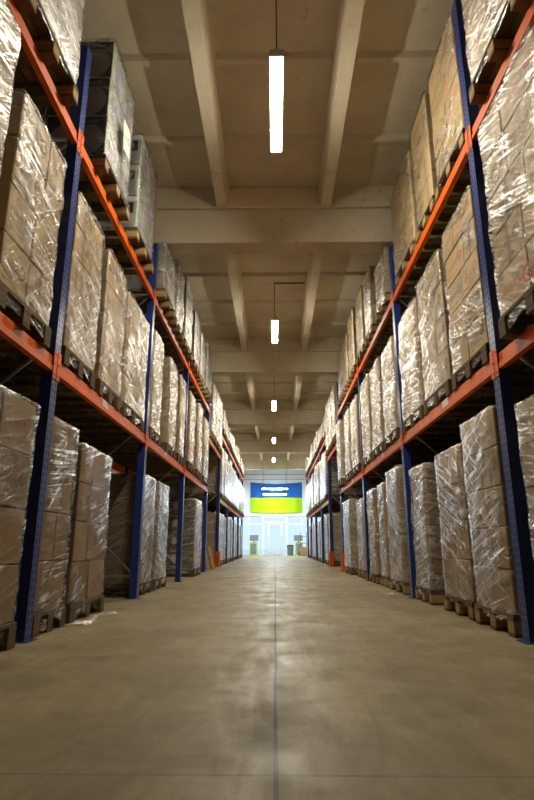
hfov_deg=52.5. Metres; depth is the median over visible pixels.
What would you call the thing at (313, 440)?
pallet
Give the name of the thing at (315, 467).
pallet
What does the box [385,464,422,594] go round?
pallet
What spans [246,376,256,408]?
beam
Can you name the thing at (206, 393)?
pallet
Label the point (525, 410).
pallet
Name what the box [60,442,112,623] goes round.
pallet
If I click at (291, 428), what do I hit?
beam
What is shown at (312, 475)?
pallet
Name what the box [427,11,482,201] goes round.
pallet
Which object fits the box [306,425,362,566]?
rack
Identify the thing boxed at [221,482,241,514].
pallet
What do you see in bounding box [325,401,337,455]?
pallet
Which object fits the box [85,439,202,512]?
wall
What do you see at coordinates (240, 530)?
pallet
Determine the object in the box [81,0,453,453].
ceiling
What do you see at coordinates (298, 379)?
beam
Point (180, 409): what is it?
pallet
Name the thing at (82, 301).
pallet
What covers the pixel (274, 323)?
diffuser
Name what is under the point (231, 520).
pallet
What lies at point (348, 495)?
pallet
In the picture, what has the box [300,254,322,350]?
beam
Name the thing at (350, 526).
pallet
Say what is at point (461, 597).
pallet
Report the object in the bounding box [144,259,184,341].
pallet
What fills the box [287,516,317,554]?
window
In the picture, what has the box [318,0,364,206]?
beam
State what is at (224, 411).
pallet
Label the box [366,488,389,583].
pallet
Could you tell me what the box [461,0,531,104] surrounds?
pallet
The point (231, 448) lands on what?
pallet
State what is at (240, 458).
pallet
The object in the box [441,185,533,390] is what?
pallet
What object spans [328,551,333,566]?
guard
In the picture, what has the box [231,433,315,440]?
beam
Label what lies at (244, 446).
beam
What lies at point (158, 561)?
pallet
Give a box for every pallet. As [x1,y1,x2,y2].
[0,0,20,173]
[0,88,66,347]
[0,192,104,388]
[0,248,126,410]
[0,385,40,650]
[5,417,79,637]
[11,0,85,106]
[18,291,149,431]
[35,38,135,220]
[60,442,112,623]
[69,329,163,445]
[89,357,177,458]
[93,133,157,274]
[94,472,155,596]
[110,374,186,466]
[112,481,169,590]
[121,242,175,319]
[129,391,195,473]
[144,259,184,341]
[146,403,202,479]
[153,417,208,485]
[160,275,193,360]
[164,310,200,378]
[164,498,201,576]
[180,332,205,389]
[185,448,224,499]
[188,343,212,402]
[195,378,216,442]
[198,451,227,501]
[200,513,221,565]
[200,546,215,569]
[201,460,231,506]
[201,462,229,503]
[207,467,233,507]
[207,470,235,509]
[209,389,219,448]
[209,399,222,453]
[209,476,237,510]
[210,480,238,512]
[220,515,223,564]
[221,479,239,513]
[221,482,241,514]
[222,409,226,437]
[222,419,228,442]
[222,427,230,447]
[222,434,232,452]
[222,517,225,564]
[223,435,234,456]
[224,486,242,515]
[224,487,243,516]
[227,519,228,562]
[228,518,230,562]
[229,445,235,459]
[229,445,237,463]
[229,519,232,561]
[232,448,239,466]
[235,458,241,472]
[235,524,236,559]
[239,525,241,557]
[306,488,320,516]
[307,483,320,515]
[308,457,313,470]
[308,485,320,514]
[309,482,328,513]
[309,525,310,557]
[310,443,319,464]
[310,479,328,512]
[311,473,339,511]
[312,522,314,559]
[313,440,319,460]
[313,523,315,559]
[314,437,319,457]
[314,465,340,508]
[314,474,340,509]
[316,429,325,453]
[316,463,340,506]
[317,523,318,560]
[318,426,326,448]
[318,519,321,561]
[319,461,340,504]
[320,423,323,444]
[320,520,324,562]
[321,452,340,502]
[323,414,325,439]
[323,451,362,500]
[323,513,340,563]
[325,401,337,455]
[325,515,340,564]
[328,392,336,450]
[329,512,341,565]
[331,382,350,444]
[336,419,386,487]
[337,349,357,405]
[341,333,363,396]
[343,498,361,574]
[344,408,385,481]
[346,307,375,383]
[350,394,416,475]
[355,285,388,365]
[356,498,366,578]
[360,374,436,467]
[362,265,401,347]
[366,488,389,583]
[369,356,457,459]
[374,246,418,322]
[377,482,391,587]
[381,336,462,448]
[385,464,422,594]
[390,149,442,286]
[398,297,516,433]
[408,462,453,604]
[409,91,458,242]
[415,248,533,414]
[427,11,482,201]
[434,443,477,620]
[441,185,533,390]
[459,405,533,637]
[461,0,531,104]
[477,21,533,338]
[514,397,533,558]
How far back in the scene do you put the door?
32.99 m
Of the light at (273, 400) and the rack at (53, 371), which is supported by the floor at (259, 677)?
the rack at (53, 371)
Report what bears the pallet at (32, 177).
on the rack at (53, 371)
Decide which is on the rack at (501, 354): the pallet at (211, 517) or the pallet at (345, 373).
the pallet at (345, 373)
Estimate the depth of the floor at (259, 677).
2.17 m
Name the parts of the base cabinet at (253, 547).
cabinet door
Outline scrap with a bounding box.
[64,611,117,626]
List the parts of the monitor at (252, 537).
display panel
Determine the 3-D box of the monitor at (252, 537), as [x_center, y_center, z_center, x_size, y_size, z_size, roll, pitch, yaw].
[-0.768,8.220,32.028,0.500,0.420,0.180,0,-15,1]
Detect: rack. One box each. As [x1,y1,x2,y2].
[0,0,220,642]
[184,423,242,563]
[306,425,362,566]
[327,0,533,644]
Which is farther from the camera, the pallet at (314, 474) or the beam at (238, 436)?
the beam at (238, 436)
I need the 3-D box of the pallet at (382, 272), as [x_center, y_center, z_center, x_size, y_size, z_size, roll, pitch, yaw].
[2.256,-1.698,7.994,1.208,0.874,0.784,0,-15,1]
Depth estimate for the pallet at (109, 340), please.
5.30 m
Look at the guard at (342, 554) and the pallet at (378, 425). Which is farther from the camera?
the guard at (342, 554)
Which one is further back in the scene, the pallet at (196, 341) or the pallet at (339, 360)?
the pallet at (339, 360)
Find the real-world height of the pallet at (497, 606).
1.614 m
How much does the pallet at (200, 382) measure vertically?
1.094 m
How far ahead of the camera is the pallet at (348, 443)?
11.53 m
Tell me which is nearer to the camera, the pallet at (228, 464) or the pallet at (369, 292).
the pallet at (369, 292)
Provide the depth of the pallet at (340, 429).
12.64 m
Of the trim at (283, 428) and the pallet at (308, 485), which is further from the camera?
the pallet at (308, 485)
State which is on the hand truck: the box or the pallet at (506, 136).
the box
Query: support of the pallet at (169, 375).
on the rack at (53, 371)
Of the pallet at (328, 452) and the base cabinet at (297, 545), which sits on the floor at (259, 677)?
the base cabinet at (297, 545)
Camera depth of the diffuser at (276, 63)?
5.34 m
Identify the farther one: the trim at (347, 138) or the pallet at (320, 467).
the pallet at (320, 467)
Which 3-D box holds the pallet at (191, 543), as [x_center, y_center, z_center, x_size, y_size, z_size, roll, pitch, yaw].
[-2.008,2.830,11.177,1.207,1.514,0.973,0,-15,1]
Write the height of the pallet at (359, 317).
1.294 m
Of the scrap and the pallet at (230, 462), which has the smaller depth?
the scrap
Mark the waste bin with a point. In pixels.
(289, 547)
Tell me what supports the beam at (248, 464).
attached to the wall at (173, 493)
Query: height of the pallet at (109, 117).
1.474 m
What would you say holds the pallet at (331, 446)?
on the rack at (501, 354)
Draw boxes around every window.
[242,516,262,554]
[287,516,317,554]
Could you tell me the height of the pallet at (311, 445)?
0.839 m
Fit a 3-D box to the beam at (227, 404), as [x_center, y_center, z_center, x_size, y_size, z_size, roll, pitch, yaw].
[0.272,0.222,19.661,6.300,0.350,0.480,0,-15,1]
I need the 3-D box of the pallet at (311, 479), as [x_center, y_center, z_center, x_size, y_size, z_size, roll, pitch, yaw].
[2.484,4.079,23.154,1.205,1.444,0.733,0,-15,1]
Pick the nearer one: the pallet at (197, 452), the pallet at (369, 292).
the pallet at (369, 292)
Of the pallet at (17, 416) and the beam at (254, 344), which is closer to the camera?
the pallet at (17, 416)
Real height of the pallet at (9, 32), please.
1.704 m
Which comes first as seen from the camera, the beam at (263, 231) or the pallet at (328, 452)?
the beam at (263, 231)
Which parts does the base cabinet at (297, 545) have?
cabinet door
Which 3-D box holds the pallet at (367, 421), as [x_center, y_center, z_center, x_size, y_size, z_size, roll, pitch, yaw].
[2.314,0.375,9.509,1.208,1.534,0.896,0,-15,1]
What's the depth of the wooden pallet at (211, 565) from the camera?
13.68 m
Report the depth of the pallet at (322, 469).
17.69 m
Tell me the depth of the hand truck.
30.73 m
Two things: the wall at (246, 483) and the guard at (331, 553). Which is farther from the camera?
the wall at (246, 483)
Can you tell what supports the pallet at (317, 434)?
on the rack at (329, 501)
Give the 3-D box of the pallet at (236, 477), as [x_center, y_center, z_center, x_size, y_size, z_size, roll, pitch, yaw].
[-1.823,3.809,22.054,1.208,1.396,0.787,0,-15,1]
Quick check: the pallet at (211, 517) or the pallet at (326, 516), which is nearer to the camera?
the pallet at (211, 517)
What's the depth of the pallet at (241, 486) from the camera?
25.72 m
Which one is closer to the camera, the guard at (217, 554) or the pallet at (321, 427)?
the guard at (217, 554)
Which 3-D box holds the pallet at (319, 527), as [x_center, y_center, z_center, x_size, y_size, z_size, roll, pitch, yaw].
[2.510,5.175,19.903,1.206,1.503,0.743,0,-15,1]
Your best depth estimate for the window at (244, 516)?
33.14 m
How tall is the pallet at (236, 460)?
0.726 m
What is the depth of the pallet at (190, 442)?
10.15 m
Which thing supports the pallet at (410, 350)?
on the rack at (501, 354)
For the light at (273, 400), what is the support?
hanging from the ceiling
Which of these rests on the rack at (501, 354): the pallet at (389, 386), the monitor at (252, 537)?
the pallet at (389, 386)
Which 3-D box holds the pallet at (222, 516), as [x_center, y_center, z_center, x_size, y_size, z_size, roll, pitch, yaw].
[-1.979,4.342,16.851,1.202,1.532,0.765,0,-15,1]
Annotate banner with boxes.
[250,482,301,513]
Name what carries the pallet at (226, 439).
on the rack at (227, 507)
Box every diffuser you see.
[270,57,282,150]
[272,321,277,342]
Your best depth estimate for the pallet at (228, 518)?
19.63 m
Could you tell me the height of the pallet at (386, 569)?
1.534 m
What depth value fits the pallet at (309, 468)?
24.30 m
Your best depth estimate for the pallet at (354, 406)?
10.43 m
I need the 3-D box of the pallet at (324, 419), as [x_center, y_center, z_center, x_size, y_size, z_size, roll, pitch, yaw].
[2.399,0.851,17.166,1.204,0.698,0.796,0,-15,1]
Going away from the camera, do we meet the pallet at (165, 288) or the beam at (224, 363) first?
the pallet at (165, 288)
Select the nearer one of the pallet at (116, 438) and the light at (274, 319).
the pallet at (116, 438)
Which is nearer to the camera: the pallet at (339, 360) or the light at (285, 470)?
the pallet at (339, 360)
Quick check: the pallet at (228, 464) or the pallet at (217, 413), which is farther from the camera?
the pallet at (228, 464)
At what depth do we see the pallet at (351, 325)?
10.94 m
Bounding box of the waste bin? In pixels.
[287,545,293,555]
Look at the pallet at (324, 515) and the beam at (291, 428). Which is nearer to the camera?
the pallet at (324, 515)
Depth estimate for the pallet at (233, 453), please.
20.54 m
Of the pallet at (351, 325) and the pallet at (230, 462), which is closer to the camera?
the pallet at (351, 325)
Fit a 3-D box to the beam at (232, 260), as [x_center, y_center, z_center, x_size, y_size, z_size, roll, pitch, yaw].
[-0.606,-2.104,10.979,0.210,0.350,5.520,0,-15,1]
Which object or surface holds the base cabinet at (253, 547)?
on the floor at (259, 677)
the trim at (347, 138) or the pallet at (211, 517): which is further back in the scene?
the pallet at (211, 517)
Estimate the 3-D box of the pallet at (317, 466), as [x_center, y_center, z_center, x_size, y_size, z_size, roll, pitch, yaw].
[2.417,3.065,19.550,1.210,1.536,0.751,0,-15,1]
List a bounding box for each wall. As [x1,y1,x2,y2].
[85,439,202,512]
[240,470,309,515]
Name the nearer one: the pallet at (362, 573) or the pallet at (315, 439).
the pallet at (362, 573)
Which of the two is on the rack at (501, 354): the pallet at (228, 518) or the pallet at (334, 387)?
the pallet at (334, 387)
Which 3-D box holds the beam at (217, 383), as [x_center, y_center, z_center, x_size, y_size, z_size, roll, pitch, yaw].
[0.238,-0.539,17.380,6.300,0.060,0.120,0,-15,1]
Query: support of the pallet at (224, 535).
on the floor at (259, 677)
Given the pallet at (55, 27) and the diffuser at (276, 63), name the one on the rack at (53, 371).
the pallet at (55, 27)
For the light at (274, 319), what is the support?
hanging from the ceiling
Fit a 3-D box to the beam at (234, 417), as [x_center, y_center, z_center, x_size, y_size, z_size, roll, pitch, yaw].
[0.272,0.646,19.547,6.300,0.512,0.400,0,-15,1]
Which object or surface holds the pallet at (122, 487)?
on the floor at (259, 677)
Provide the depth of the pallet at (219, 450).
15.65 m
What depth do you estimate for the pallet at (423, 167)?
5.82 m
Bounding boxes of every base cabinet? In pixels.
[249,543,257,555]
[295,543,302,555]
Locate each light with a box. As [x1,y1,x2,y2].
[263,470,286,494]
[269,0,283,152]
[271,283,304,342]
[272,399,275,410]
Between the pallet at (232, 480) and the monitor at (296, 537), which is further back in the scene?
the monitor at (296, 537)
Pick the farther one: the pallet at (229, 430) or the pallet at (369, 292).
the pallet at (229, 430)
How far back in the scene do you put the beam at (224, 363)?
13.58 m
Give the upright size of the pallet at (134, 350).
1.424 m
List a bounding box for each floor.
[0,555,533,799]
[242,550,294,553]
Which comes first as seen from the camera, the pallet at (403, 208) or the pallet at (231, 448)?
the pallet at (403, 208)
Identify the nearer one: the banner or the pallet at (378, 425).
the pallet at (378, 425)
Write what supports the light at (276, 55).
hanging from the ceiling
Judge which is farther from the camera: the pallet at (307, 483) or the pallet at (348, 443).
the pallet at (307, 483)
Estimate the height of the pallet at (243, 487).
1.400 m
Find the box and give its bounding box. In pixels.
[300,547,306,555]
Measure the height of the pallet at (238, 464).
0.793 m
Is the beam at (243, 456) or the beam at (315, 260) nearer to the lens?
the beam at (315, 260)
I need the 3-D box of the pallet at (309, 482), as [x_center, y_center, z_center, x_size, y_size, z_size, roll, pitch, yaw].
[2.469,4.341,23.970,1.202,1.360,0.782,0,-15,1]
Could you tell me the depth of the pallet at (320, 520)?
19.09 m
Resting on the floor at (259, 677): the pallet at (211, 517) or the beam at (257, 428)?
the pallet at (211, 517)
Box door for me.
[263,516,286,554]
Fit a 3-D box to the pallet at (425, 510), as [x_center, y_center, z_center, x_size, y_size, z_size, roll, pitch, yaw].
[2.301,1.478,6.074,1.202,1.484,0.686,0,-15,1]
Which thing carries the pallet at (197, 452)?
on the rack at (53, 371)
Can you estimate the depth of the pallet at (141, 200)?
6.34 m
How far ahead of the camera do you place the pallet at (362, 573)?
10.36 m
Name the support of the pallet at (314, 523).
on the floor at (259, 677)
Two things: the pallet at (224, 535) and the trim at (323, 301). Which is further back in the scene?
the pallet at (224, 535)
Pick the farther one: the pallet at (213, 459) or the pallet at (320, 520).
the pallet at (320, 520)
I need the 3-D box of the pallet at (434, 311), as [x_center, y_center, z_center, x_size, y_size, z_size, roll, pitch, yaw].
[2.264,-0.676,5.528,1.214,1.504,0.863,0,-15,1]
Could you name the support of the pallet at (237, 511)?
on the rack at (227, 507)
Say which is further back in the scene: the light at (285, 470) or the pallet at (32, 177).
the light at (285, 470)
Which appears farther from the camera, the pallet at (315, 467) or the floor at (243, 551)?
the floor at (243, 551)
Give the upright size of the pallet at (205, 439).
1.484 m
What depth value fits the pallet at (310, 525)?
25.20 m
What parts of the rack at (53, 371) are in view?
foot plate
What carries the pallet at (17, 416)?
on the floor at (259, 677)
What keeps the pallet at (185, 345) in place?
on the rack at (53, 371)
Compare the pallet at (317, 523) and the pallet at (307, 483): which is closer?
the pallet at (317, 523)
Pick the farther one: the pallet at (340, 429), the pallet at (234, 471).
the pallet at (234, 471)
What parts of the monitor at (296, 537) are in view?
display panel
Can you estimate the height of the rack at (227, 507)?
4.770 m
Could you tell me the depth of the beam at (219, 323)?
12.71 m
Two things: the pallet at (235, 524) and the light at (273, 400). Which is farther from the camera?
the pallet at (235, 524)
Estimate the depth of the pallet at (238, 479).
23.89 m
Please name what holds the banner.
attached to the wall at (246, 483)
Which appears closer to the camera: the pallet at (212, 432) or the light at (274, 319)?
the light at (274, 319)
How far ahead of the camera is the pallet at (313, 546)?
23.35 m
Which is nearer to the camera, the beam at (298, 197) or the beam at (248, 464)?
the beam at (298, 197)
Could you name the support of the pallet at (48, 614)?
on the floor at (259, 677)
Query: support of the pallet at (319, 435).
on the rack at (329, 501)
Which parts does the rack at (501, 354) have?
foot plate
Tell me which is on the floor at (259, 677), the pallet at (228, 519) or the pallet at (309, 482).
the pallet at (228, 519)
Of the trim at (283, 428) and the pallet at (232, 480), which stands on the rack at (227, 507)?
the pallet at (232, 480)
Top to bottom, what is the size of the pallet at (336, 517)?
1.539 m
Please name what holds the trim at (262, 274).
attached to the wall at (173, 493)
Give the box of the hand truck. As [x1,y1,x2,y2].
[299,532,306,555]
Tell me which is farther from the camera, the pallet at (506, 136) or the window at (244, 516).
the window at (244, 516)
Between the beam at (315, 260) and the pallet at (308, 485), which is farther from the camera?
the pallet at (308, 485)
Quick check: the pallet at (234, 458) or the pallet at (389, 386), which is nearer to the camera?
the pallet at (389, 386)
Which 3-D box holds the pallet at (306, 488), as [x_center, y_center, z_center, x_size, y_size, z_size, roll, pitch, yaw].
[2.550,5.045,26.715,1.204,1.421,0.812,0,-15,1]
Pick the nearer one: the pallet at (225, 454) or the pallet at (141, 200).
the pallet at (141, 200)
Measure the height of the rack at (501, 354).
5.240 m
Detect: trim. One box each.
[119,50,438,65]
[143,134,410,144]
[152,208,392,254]
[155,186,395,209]
[184,272,366,277]
[193,299,355,304]
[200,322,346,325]
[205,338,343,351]
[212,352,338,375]
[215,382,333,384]
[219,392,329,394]
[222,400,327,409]
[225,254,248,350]
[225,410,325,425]
[231,428,317,429]
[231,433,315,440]
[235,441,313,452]
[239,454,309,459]
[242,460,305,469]
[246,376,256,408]
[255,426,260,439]
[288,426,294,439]
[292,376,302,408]
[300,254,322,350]
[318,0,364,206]
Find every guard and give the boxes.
[215,552,220,566]
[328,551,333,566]
[340,553,344,571]
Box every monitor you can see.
[250,535,257,542]
[294,535,302,542]
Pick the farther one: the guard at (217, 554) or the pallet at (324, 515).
the pallet at (324, 515)
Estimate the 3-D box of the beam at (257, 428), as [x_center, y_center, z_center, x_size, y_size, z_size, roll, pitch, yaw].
[-0.435,1.002,22.569,0.210,0.350,5.520,0,-15,1]

